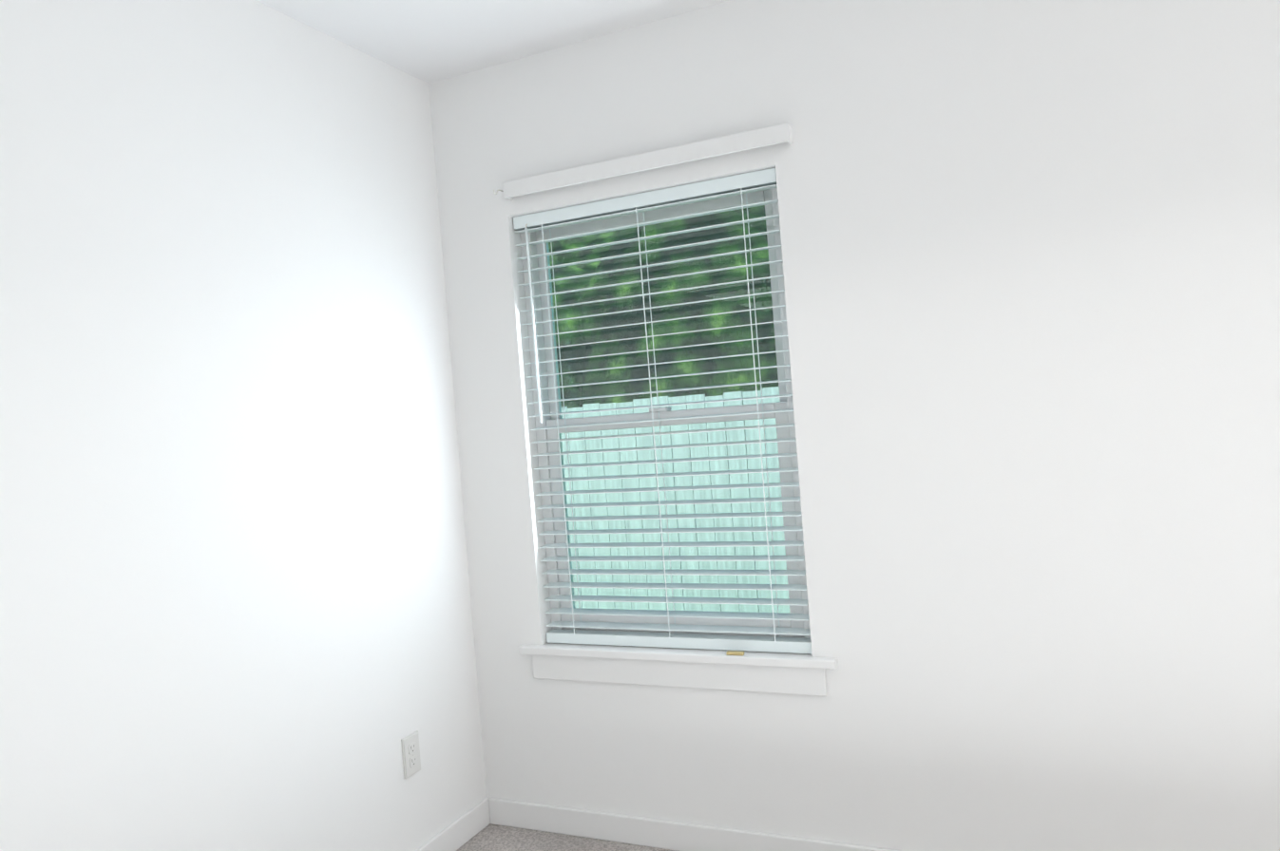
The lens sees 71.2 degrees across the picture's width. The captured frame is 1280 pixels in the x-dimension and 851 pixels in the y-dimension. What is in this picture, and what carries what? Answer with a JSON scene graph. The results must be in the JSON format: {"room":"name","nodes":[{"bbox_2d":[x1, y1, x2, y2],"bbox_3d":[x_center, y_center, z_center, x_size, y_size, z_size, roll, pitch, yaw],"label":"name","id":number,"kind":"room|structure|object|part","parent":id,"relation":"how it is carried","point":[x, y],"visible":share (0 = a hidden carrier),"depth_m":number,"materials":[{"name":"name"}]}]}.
{"room":"empty room","nodes":[
{"label":"empty room","id":0,"kind":"room"},
{"bbox_2d":[0,0,486,850],"bbox_3d":[-1.248,0.168,1.671,0.140,2.440,2.854,-4,1,25],"label":"wall","id":1,"kind":"structure","parent":0,"point":[236,612],"depth_m":2.11,"materials":[{"name":"white paint"}]},
{"bbox_2d":[401,730,420,779],"bbox_3d":[-0.671,0.969,2.629,0.009,0.117,0.072,-4,1,25],"label":"electrical outlet","id":2,"kind":"object","parent":1,"relation":"attached to","point":[410,754],"visible":1,"depth_m":2.62,"materials":[{"name":"white plastic"}]},
{"bbox_2d":[415,797,490,850],"bbox_3d":[-1.087,1.337,1.658,0.013,0.085,2.854,-4,1,25],"label":"baseboard","id":3,"kind":"structure","parent":1,"relation":"attached to","point":[464,830],"depth_m":2.81,"materials":[{"name":"white paint"}]},
{"bbox_2d":[255,0,730,83],"bbox_3d":[0.872,-1.265,0.637,5.030,0.120,3.134,-4,1,25],"label":"ceiling","id":4,"kind":"structure","parent":0,"point":[429,41],"depth_m":2.53,"materials":[{"name":"white paint"}]},
{"bbox_2d":[456,823,676,850],"bbox_3d":[1.070,1.277,0.676,5.030,0.100,3.134,-4,1,25],"label":"floor","id":5,"kind":"structure","parent":0,"point":[490,837],"depth_m":2.79,"materials":[{"name":"carpet"}]},
{"bbox_2d":[428,0,1279,850],"bbox_3d":[1.589,-0.059,2.018,5.030,2.440,0.140,-4,1,25],"label":"wall","id":6,"kind":"structure","parent":0,"point":[1031,264],"depth_m":2.29,"materials":[{"name":"white paint"}]},
{"bbox_2d":[502,122,793,200],"bbox_3d":[-0.005,-0.762,2.607,0.910,0.048,0.040,-4,1,25],"label":"trim","id":7,"kind":"structure","parent":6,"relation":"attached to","point":[714,147],"depth_m":2.57,"materials":[{"name":"white paint"}]},
{"bbox_2d":[493,189,542,422],"bbox_3d":[-0.377,-0.369,2.782,0.050,0.732,0.114,-4,1,25],"label":"blind wand","id":8,"kind":"object","parent":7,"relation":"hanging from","point":[533,325],"visible":0.9,"depth_m":2.81,"materials":[{"name":"white plastic"}]},
{"bbox_2d":[520,188,810,638],"bbox_3d":[0.071,-0.014,2.740,0.870,1.365,0.074,-4,1,25],"label":"window","id":9,"kind":"structure","parent":6,"relation":"in","point":[543,448],"depth_m":2.74,"materials":[{"name":"white plastic"}]},
{"bbox_2d":[513,168,811,653],"bbox_3d":[0.049,-0.012,2.692,0.858,1.360,0.050,-4,1,25],"label":"window blind","id":10,"kind":"object","parent":9,"relation":"attached to","point":[715,188],"visible":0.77,"depth_m":2.67,"materials":[{"name":"white plastic"}]},
{"bbox_3d":[0.070,-0.014,2.737,0.800,1.295,0.068,-4,1,25],"label":"window sash","id":11,"kind":"part","parent":9,"relation":"part of","materials":[{"name":"white plastic"}]},
{"bbox_2d":[518,643,838,669],"bbox_3d":[0.092,0.682,2.678,1.010,0.025,0.095,-4,1,25],"label":"window sill","id":12,"kind":"structure","parent":6,"relation":"attached to","point":[758,659],"depth_m":2.62,"materials":[{"name":"white paint"}]},
{"bbox_2d":[725,650,744,655],"bbox_3d":[0.273,0.653,2.561,0.050,0.009,0.016,-4,1,25],"label":"weight","id":13,"kind":"object","parent":12,"relation":"on","point":[732,653],"visible":0.96,"depth_m":2.56,"materials":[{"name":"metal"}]},
{"bbox_2d":[532,655,827,696],"bbox_3d":[0.086,0.736,2.657,0.940,0.080,0.013,-4,1,25],"label":"trim","id":14,"kind":"structure","parent":6,"relation":"attached to","point":[802,681],"depth_m":2.63,"materials":[{"name":"white paint"}]},
{"bbox_2d":[488,798,899,850],"bbox_3d":[1.655,1.118,1.964,4.737,0.085,0.013,-4,1,25],"label":"baseboard","id":15,"kind":"structure","parent":6,"relation":"attached to","point":[670,835],"depth_m":2.71,"materials":[{"name":"white paint"}]},
{"label":"outside","id":16,"kind":"structure","parent":0,"visible":0},
{"bbox_3d":[-2.913,1.932,10.841,48.000,0.200,42.000,-4,1,25],"label":"ground","id":17,"kind":"structure","parent":16,"visible":0},
{"bbox_2d":[548,205,789,613],"bbox_3d":[-1.581,-1.933,10.757,27.014,7.829,14.216,-4,1,25],"label":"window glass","id":18,"kind":"object","parent":17,"relation":"on","point":[722,322],"depth_m":7.39,"materials":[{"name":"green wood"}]}
]}

